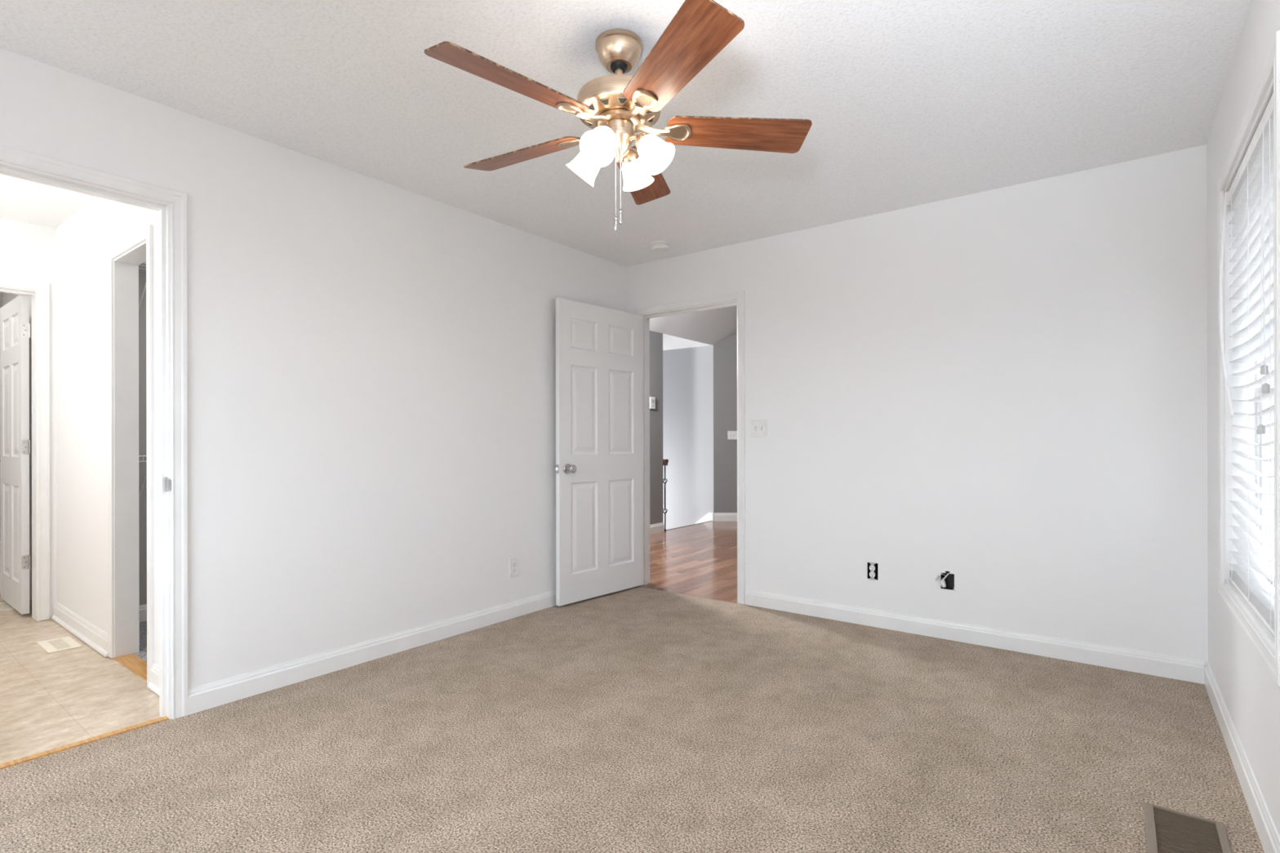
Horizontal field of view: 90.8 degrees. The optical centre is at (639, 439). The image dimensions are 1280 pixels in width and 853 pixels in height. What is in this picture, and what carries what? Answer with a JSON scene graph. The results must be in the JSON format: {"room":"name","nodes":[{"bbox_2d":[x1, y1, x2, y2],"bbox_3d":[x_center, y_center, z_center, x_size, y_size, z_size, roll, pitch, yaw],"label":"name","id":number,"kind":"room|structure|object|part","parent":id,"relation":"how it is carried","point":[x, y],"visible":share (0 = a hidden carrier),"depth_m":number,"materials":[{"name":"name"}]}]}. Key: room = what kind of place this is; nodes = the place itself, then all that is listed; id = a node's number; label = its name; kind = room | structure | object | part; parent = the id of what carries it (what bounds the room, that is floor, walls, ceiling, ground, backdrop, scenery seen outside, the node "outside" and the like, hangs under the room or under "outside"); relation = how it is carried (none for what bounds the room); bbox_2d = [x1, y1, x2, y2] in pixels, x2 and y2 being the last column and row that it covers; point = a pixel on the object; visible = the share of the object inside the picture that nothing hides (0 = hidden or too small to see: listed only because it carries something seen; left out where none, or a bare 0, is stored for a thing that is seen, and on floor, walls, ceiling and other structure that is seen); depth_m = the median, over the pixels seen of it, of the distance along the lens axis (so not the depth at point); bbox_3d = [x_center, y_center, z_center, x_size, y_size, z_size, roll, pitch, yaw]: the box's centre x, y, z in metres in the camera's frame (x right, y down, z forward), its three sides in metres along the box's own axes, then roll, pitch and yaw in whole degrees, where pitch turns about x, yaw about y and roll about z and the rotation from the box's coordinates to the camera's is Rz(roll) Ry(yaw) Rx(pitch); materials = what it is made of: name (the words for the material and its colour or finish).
{"room":"empty bedroom","nodes":[
{"label":"empty bedroom","id":0,"kind":"room"},
{"bbox_2d":[0,292,2,532],"bbox_3d":[-5.546,-0.058,4.487,0.125,2.520,1.632,0,0,37],"label":"wall","id":1,"kind":"structure","parent":0,"point":[1,293],"depth_m":5.01,"materials":[{"name":"white paint"}]},
{"bbox_2d":[0,217,56,621],"bbox_3d":[-4.173,-0.060,3.388,0.120,2.520,1.532,0,0,37],"label":"wall","id":2,"kind":"structure","parent":0,"point":[27,251],"depth_m":3.92,"materials":[{"name":"white paint"}]},
{"bbox_2d":[0,294,31,614],"bbox_3d":[-4.144,0.095,4.187,0.708,2.010,0.042,0,0,37],"label":"door","id":3,"kind":"structure","parent":2,"relation":"in","point":[15,326],"depth_m":4.09,"materials":[{"name":"white paint"}]},
{"bbox_2d":[0,276,49,621],"bbox_3d":[-3.971,0.076,3.644,0.134,2.087,0.817,0,0,37],"label":"door frame","id":4,"kind":"structure","parent":2,"relation":"attached to","point":[43,289],"depth_m":3.91,"materials":[{"name":"paint"}]},
{"bbox_2d":[2,196,159,666],"bbox_3d":[-3.461,-0.062,3.873,3.935,2.520,0.100,0,0,37],"label":"wall","id":5,"kind":"structure","parent":0,"point":[83,241],"depth_m":3.52,"materials":[{"name":"white paint"}]},
{"bbox_2d":[50,601,159,695],"bbox_3d":[-2.806,1.067,3.301,2.165,0.100,0.026,0,0,37],"label":"baseboard","id":6,"kind":"structure","parent":5,"relation":"attached to","point":[91,635],"depth_m":3.48,"materials":[{"name":"paint"}]},
{"bbox_2d":[106,224,154,684],"bbox_3d":[-2.441,0.073,3.095,0.654,2.087,0.114,0,0,37],"label":"door frame","id":7,"kind":"structure","parent":5,"relation":"attached to","point":[123,294],"depth_m":3.24,"materials":[{"name":"paint"}]},
{"bbox_2d":[133,621,146,662],"bbox_3d":[-1.955,1.153,3.956,1.635,0.084,1.893,0,0,37],"label":"floor","id":8,"kind":"structure","parent":0,"point":[142,654],"depth_m":3.47,"materials":[{"name":"grey carpet"}]},
{"bbox_2d":[138,261,146,604],"bbox_3d":[-1.968,-0.065,4.042,1.755,2.520,1.968,0,0,37],"label":"wall","id":9,"kind":"structure","parent":0,"point":[142,273],"depth_m":3.87,"materials":[{"name":"grey paint"}]},
{"bbox_2d":[138,262,146,309],"bbox_3d":[-2.491,-0.905,4.353,0.306,0.288,1.703,0,0,37],"label":"wire shelf","id":10,"kind":"object","parent":9,"relation":"attached to","point":[144,263],"visible":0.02,"depth_m":3.79,"materials":[{"name":"white metal"}]},
{"bbox_2d":[138,454,146,497],"bbox_3d":[-2.489,0.235,4.353,0.306,0.288,1.703,0,0,37],"label":"wire shelf","id":11,"kind":"object","parent":9,"relation":"attached to","point":[143,455],"visible":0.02,"depth_m":3.74,"materials":[{"name":"white metal"}]},
{"bbox_2d":[139,604,146,622],"bbox_3d":[-2.595,1.062,4.454,0.014,0.100,1.868,0,0,37],"label":"baseboard","id":12,"kind":"structure","parent":9,"relation":"attached to","point":[143,608],"depth_m":3.86,"materials":[{"name":"paint"}]},
{"bbox_2d":[0,48,626,719],"bbox_3d":[-1.622,-0.065,2.947,0.115,2.520,4.900,0,0,37],"label":"wall","id":13,"kind":"structure","parent":0,"point":[371,362],"depth_m":3.04,"materials":[{"name":"white paint"}]},
{"bbox_2d":[0,144,187,719],"bbox_3d":[-2.154,0.061,2.242,0.144,2.109,0.889,0,0,37],"label":"door frame","id":14,"kind":"structure","parent":13,"relation":"attached to","point":[178,200],"depth_m":2.53,"materials":[{"name":"paint"}]},
{"bbox_3d":[-1.886,0.180,2.519,0.038,0.060,0.002,0,0,37],"label":"strike plate","id":15,"kind":"part","parent":14,"relation":"part of","materials":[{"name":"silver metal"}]},
{"bbox_2d":[187,590,556,715],"bbox_3d":[-1.569,1.065,2.908,0.014,0.100,4.900,0,0,37],"label":"baseboard","id":16,"kind":"structure","parent":13,"relation":"attached to","point":[201,698],"depth_m":3.09,"materials":[{"name":"paint"}]},
{"bbox_2d":[509,556,518,577],"bbox_3d":[-0.787,0.801,3.950,0.007,0.120,0.075,0,0,37],"label":"wall outlet","id":17,"kind":"object","parent":13,"relation":"attached to","point":[513,562],"visible":1,"depth_m":3.94,"materials":[{"name":"white plastic"}]},
{"bbox_2d":[0,0,1251,266],"bbox_3d":[-1.866,-1.375,3.129,7.681,0.100,5.140,0,0,37],"label":"ceiling","id":18,"kind":"structure","parent":0,"point":[907,103],"depth_m":2.41,"materials":[{"name":"white paint"}]},
{"bbox_2d":[424,0,812,231],"bbox_3d":[-0.102,-1.008,2.118,1.247,0.640,1.258,0,0,37],"label":"ceiling fan","id":19,"kind":"object","parent":18,"relation":"hanging from","point":[618,106],"visible":1,"depth_m":2.04,"materials":[{"name":"brown wood"}]},
{"bbox_3d":[-0.369,-1.045,1.844,0.488,0.006,0.158,0,15,-42],"label":"blade","id":20,"kind":"part","parent":19,"relation":"part of","materials":[{"name":"brown wood"}]},
{"bbox_3d":[-0.422,-1.045,2.316,0.488,0.006,0.158,0,15,30],"label":"blade","id":21,"kind":"part","parent":19,"relation":"part of","materials":[{"name":"brown wood"}]},
{"bbox_3d":[-0.191,-0.933,2.173,0.124,0.125,0.116,0,0,25],"label":"lamp shade","id":22,"kind":"part","parent":19,"relation":"part of","materials":[{"name":"white glass"}]},
{"bbox_3d":[-0.127,-0.933,1.996,0.116,0.125,0.124,0,0,25],"label":"lamp shade","id":23,"kind":"part","parent":19,"relation":"part of","materials":[{"name":"white glass"}]},
{"bbox_3d":[-0.120,-0.948,2.010,0.048,0.066,0.064,0,0,25],"label":"bulb","id":24,"kind":"part","parent":19,"relation":"part of","materials":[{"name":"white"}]},
{"bbox_3d":[-0.080,-0.861,2.082,0.002,0.255,0.002,0,0,37],"label":"pull chain","id":25,"kind":"part","parent":19,"relation":"part of","materials":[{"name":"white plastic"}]},
{"bbox_3d":[-0.064,-0.872,2.082,0.002,0.233,0.002,0,0,37],"label":"pull chain","id":26,"kind":"part","parent":19,"relation":"part of","materials":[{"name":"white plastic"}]},
{"bbox_3d":[-0.018,-0.997,2.092,0.060,0.028,0.016,0,0,25],"label":"light arm","id":27,"kind":"part","parent":19,"relation":"part of","materials":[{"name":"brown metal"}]},
{"bbox_3d":[-0.014,-0.934,2.238,0.116,0.125,0.124,0,0,25],"label":"lamp shade","id":28,"kind":"part","parent":19,"relation":"part of","materials":[{"name":"white glass"}]},
{"bbox_3d":[0.011,-1.046,2.512,0.158,0.007,0.488,-16,-3,11],"label":"blade","id":29,"kind":"part","parent":19,"relation":"part of","materials":[{"name":"brown wood"}]},
{"bbox_3d":[0.037,-0.948,2.067,0.064,0.066,0.048,0,0,25],"label":"bulb","id":30,"kind":"part","parent":19,"relation":"part of","materials":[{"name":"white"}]},
{"bbox_3d":[0.051,-0.934,2.060,0.124,0.125,0.116,0,0,25],"label":"lamp shade","id":31,"kind":"part","parent":19,"relation":"part of","materials":[{"name":"white glass"}]},
{"bbox_3d":[0.097,-1.046,1.749,0.158,0.006,0.488,16,-7,-23],"label":"blade","id":32,"kind":"part","parent":19,"relation":"part of","materials":[{"name":"brown wood"}]},
{"bbox_3d":[0.331,-1.046,2.162,0.488,0.006,0.158,0,-15,-6],"label":"blade","id":33,"kind":"part","parent":19,"relation":"part of","materials":[{"name":"brown wood"}]},
{"bbox_2d":[650,240,670,252],"bbox_3d":[0.138,-1.307,4.292,0.132,0.044,0.132,0,0,37],"label":"smoke detector","id":34,"kind":"object","parent":18,"relation":"attached to","point":[657,246],"visible":1,"depth_m":4.25,"materials":[{"name":"white plastic"}]},
{"bbox_2d":[0,520,1264,852],"bbox_3d":[-0.171,1.151,5.361,7.391,0.081,10.500,0,0,37],"label":"floor","id":35,"kind":"structure","parent":0,"point":[637,719],"depth_m":2.29,"materials":[{"name":"beige carpet"}]},
{"bbox_2d":[0,532,0,594],"bbox_3d":[-5.276,0.929,4.214,0.622,0.385,1.520,0,0,37],"label":"bathtub","id":36,"kind":"object","parent":35,"relation":"on","point":[0,532],"visible":0.14,"depth_m":4.57,"materials":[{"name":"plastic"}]},
{"bbox_2d":[0,601,13,611],"bbox_3d":[-4.266,1.121,4.242,0.290,0.005,0.135,0,0,37],"label":"floor vent","id":37,"kind":"object","parent":35,"relation":"in","point":[4,606],"visible":0.61,"depth_m":4.22,"materials":[{"name":"beige metal"}]},
{"bbox_2d":[36,635,82,653],"bbox_3d":[-3.168,1.119,3.445,0.290,0.005,0.135,0,0,37],"label":"floor vent","id":38,"kind":"object","parent":35,"relation":"in","point":[51,646],"visible":1,"depth_m":3.44,"materials":[{"name":"beige metal"}]},
{"bbox_2d":[0,715,168,769],"bbox_3d":[-2.120,1.115,2.219,0.035,0.009,0.767,0,0,37],"label":"threshold","id":39,"kind":"object","parent":35,"relation":"on","point":[80,743],"visible":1,"depth_m":2.31,"materials":[{"name":"orange wood"}]},
{"bbox_2d":[114,653,146,681],"bbox_3d":[-2.443,1.116,3.090,0.532,0.008,0.077,0,0,37],"label":"threshold","id":40,"kind":"object","parent":35,"relation":"on","point":[132,662],"visible":0.64,"depth_m":3.13,"materials":[{"name":"orange wood"}]},
{"bbox_2d":[662,458,668,531],"bbox_3d":[-0.045,0.676,7.915,0.933,0.870,0.065,0,0,37],"label":"stair railing","id":41,"kind":"object","parent":35,"relation":"on","point":[665,461],"visible":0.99,"depth_m":7.65,"materials":[{"name":"black metal"}]},
{"bbox_3d":[-0.046,0.280,7.915,0.932,0.078,0.064,0,0,37],"label":"handrail","id":42,"kind":"part","parent":41,"relation":"part of","materials":[{"name":"brown wood"}]},
{"bbox_2d":[1143,802,1232,852],"bbox_3d":[1.500,1.113,1.727,0.182,0.022,0.356,0,0,37],"label":"floor vent","id":43,"kind":"object","parent":35,"relation":"in","point":[1175,832],"visible":1,"depth_m":1.77,"materials":[{"name":"brown metal"}]},
{"bbox_2d":[649,330,662,524],"bbox_3d":[-0.481,-0.147,6.706,0.120,2.680,2.358,0,0,37],"label":"wall","id":44,"kind":"structure","parent":0,"point":[655,338],"depth_m":7.50,"materials":[{"name":"grey paint"}]},
{"bbox_2d":[649,396,655,408],"bbox_3d":[0.142,-0.426,7.409,0.028,0.140,0.100,0,0,37],"label":"thermostat","id":45,"kind":"object","parent":44,"relation":"attached to","point":[652,400],"visible":0.82,"depth_m":7.40,"materials":[{"name":"white plastic"}]},
{"bbox_2d":[649,522,664,534],"bbox_3d":[-0.407,1.057,6.690,0.014,0.110,2.298,0,0,37],"label":"baseboard","id":46,"kind":"structure","parent":44,"relation":"attached to","point":[658,527],"depth_m":7.49,"materials":[{"name":"paint"}]},
{"bbox_2d":[662,345,713,529],"bbox_3d":[-0.153,1.262,9.489,2.948,5.300,0.088,0,0,37],"label":"wall","id":47,"kind":"structure","parent":0,"point":[687,372],"depth_m":8.81,"materials":[{"name":"grey paint"}]},
{"bbox_2d":[666,520,711,530],"bbox_3d":[0.620,1.124,8.101,0.023,0.034,1.167,0,0,37],"label":"trim","id":48,"kind":"structure","parent":47,"relation":"attached to","point":[708,521],"depth_m":8.13,"materials":[{"name":"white wood"}]},
{"bbox_2d":[694,512,713,524],"bbox_3d":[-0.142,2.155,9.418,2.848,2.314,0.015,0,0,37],"label":"trim","id":49,"kind":"structure","parent":47,"relation":"attached to","point":[709,516],"depth_m":8.61,"materials":[{"name":"paint"}]},
{"bbox_2d":[649,306,737,350],"bbox_3d":[0.959,-2.774,7.359,7.500,2.995,5.140,0,0,37],"label":"ceiling","id":50,"kind":"structure","parent":0,"point":[711,326],"depth_m":7.93,"materials":[{"name":"grey paint"}]},
{"bbox_2d":[713,332,737,512],"bbox_3d":[2.220,-1.353,8.607,2.450,5.080,0.100,0,0,0],"label":"wall","id":51,"kind":"structure","parent":0,"point":[725,352],"depth_m":8.56,"materials":[{"name":"grey paint"}]},
{"bbox_2d":[713,512,737,521],"bbox_3d":[2.224,1.050,8.550,2.450,0.114,0.014,0,0,0],"label":"baseboard","id":52,"kind":"structure","parent":51,"relation":"attached to","point":[717,517],"depth_m":8.54,"materials":[{"name":"paint"}]},
{"bbox_2d":[727,431,737,439],"bbox_3d":[1.269,-0.055,8.547,0.165,0.115,0.019,0,0,0],"label":"light switch","id":53,"kind":"object","parent":51,"relation":"attached to","point":[731,434],"visible":0.75,"depth_m":8.55,"materials":[{"name":"white plastic"}]},
{"bbox_2d":[626,144,1208,666],"bbox_3d":[1.261,-0.071,3.878,3.596,2.520,0.060,0,0,37],"label":"wall","id":54,"kind":"structure","parent":0,"point":[1003,391],"depth_m":3.37,"materials":[{"name":"white paint"}]},
{"bbox_2d":[555,297,643,606],"bbox_3d":[-0.267,0.083,4.466,0.168,2.027,0.845,0,0,42],"label":"door","id":55,"kind":"structure","parent":54,"relation":"in","point":[599,466],"depth_m":4.41,"materials":[{"name":"white paint"}]},
{"bbox_3d":[-0.458,0.196,4.180,0.066,0.066,0.066,0,0,42],"label":"knob","id":56,"kind":"part","parent":55,"relation":"part of","materials":[{"name":"metal"}]},
{"bbox_2d":[632,290,745,604],"bbox_3d":[0.364,0.056,4.584,0.944,2.109,0.134,0,0,37],"label":"door frame","id":57,"kind":"structure","parent":54,"relation":"attached to","point":[739,296],"depth_m":4.40,"materials":[{"name":"paint"}]},
{"bbox_2d":[751,419,766,436],"bbox_3d":[0.785,-0.073,4.188,0.115,0.115,0.019,0,0,37],"label":"light switch","id":58,"kind":"object","parent":54,"relation":"attached to","point":[758,427],"visible":1,"depth_m":4.19,"materials":[{"name":"white plastic"}]},
{"bbox_2d":[867,562,878,580],"bbox_3d":[1.393,0.783,3.766,0.061,0.104,0.057,0,0,37],"label":"electrical outlet","id":59,"kind":"object","parent":54,"relation":"attached to","point":[872,566],"visible":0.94,"depth_m":3.75,"materials":[{"name":"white plastic"}]},
{"bbox_2d":[869,572,875,577],"bbox_3d":[1.377,0.802,3.746,0.034,0.027,0.005,0,0,37],"label":"receptacle","id":60,"kind":"object","parent":59,"relation":"attached to","point":[871,574],"depth_m":3.74,"materials":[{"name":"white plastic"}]},
{"bbox_2d":[869,565,875,570],"bbox_3d":[1.377,0.763,3.746,0.034,0.027,0.005,0,0,37],"label":"receptacle","id":61,"kind":"object","parent":59,"relation":"attached to","point":[871,567],"depth_m":3.74,"materials":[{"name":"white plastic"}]},
{"bbox_2d":[934,571,955,591],"bbox_3d":[1.703,0.790,3.513,0.101,0.097,0.089,0,0,37],"label":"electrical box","id":62,"kind":"object","parent":54,"relation":"attached to","point":[947,581],"visible":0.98,"depth_m":3.53,"materials":[{"name":"black plastic"}]},
{"bbox_2d":[744,589,1204,684],"bbox_3d":[1.631,1.058,3.555,2.310,0.100,0.014,0,0,37],"label":"baseboard","id":63,"kind":"structure","parent":54,"relation":"attached to","point":[1136,661],"depth_m":3.35,"materials":[{"name":"paint"}]},
{"bbox_2d":[1206,0,1279,836],"bbox_3d":[1.147,-0.071,0.858,0.140,2.520,4.900,0,0,37],"label":"wall","id":64,"kind":"structure","parent":0,"point":[1251,695],"depth_m":2.18,"materials":[{"name":"white paint"}]},
{"bbox_2d":[1204,662,1279,852],"bbox_3d":[1.087,1.060,0.904,0.014,0.100,4.900,0,0,37],"label":"baseboard","id":65,"kind":"structure","parent":64,"relation":"attached to","point":[1269,838],"depth_m":1.98,"materials":[{"name":"paint"}]},
{"bbox_2d":[1217,30,1279,685],"bbox_3d":[1.964,-0.199,1.958,0.150,1.604,1.140,0,0,37],"label":"window","id":66,"kind":"structure","parent":64,"relation":"in","point":[1269,656],"depth_m":2.29,"materials":[{"name":"paint"}]},
{"bbox_2d":[1218,93,1274,635],"bbox_3d":[1.938,-0.208,1.978,0.087,1.481,0.994,0,0,36],"label":"window blind","id":67,"kind":"object","parent":66,"relation":"attached to","point":[1250,194],"visible":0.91,"depth_m":2.01,"materials":[{"name":"white plastic"}]},
{"bbox_3d":[2.155,-0.182,2.300,0.002,1.400,0.004,0,0,37],"label":"ladder cord","id":68,"kind":"part","parent":67,"relation":"part of","materials":[{"name":"white fabric"}]},
{"bbox_3d":[1.939,-0.182,2.013,0.002,1.400,0.004,0,0,37],"label":"ladder cord","id":69,"kind":"part","parent":67,"relation":"part of","materials":[{"name":"white fabric"}]},
{"bbox_3d":[1.945,0.524,1.973,0.052,0.015,0.990,0,0,37],"label":"rail","id":70,"kind":"part","parent":67,"relation":"part of","materials":[{"name":"white plastic"}]},
{"bbox_3d":[2.200,-0.183,2.267,0.002,1.400,0.004,0,0,37],"label":"ladder cord","id":71,"kind":"part","parent":67,"relation":"part of","materials":[{"name":"white fabric"}]},
{"bbox_3d":[1.754,-0.459,1.780,0.003,0.835,0.027,0,0,32],"label":"lift cord","id":72,"kind":"part","parent":67,"relation":"part of","materials":[{"name":"white fabric"}]},
{"bbox_3d":[1.738,-0.542,1.761,0.003,0.670,0.027,0,0,42],"label":"lift cord","id":73,"kind":"part","parent":67,"relation":"part of","materials":[{"name":"white fabric"}]},
{"bbox_3d":[1.733,-0.515,1.752,0.004,0.723,0.047,0,0,37],"label":"lift cord","id":74,"kind":"part","parent":67,"relation":"part of","materials":[{"name":"white fabric"}]},
{"bbox_3d":[1.722,-0.182,1.725,0.002,1.400,0.004,0,0,37],"label":"ladder cord","id":75,"kind":"part","parent":67,"relation":"part of","materials":[{"name":"white fabric"}]},
{"bbox_3d":[1.983,-0.182,1.979,0.002,1.400,0.004,0,0,37],"label":"ladder cord","id":76,"kind":"part","parent":67,"relation":"part of","materials":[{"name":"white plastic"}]},
{"bbox_3d":[2.003,-0.199,1.928,0.050,1.466,1.002,0,0,37],"label":"frame","id":77,"kind":"part","parent":66,"relation":"part of","materials":[{"name":"plastic"}]},
{"bbox_3d":[1.997,0.143,1.933,0.018,0.721,0.942,0,0,37],"label":"sash","id":78,"kind":"part","parent":66,"relation":"part of","materials":[{"name":"plastic"}]}
]}

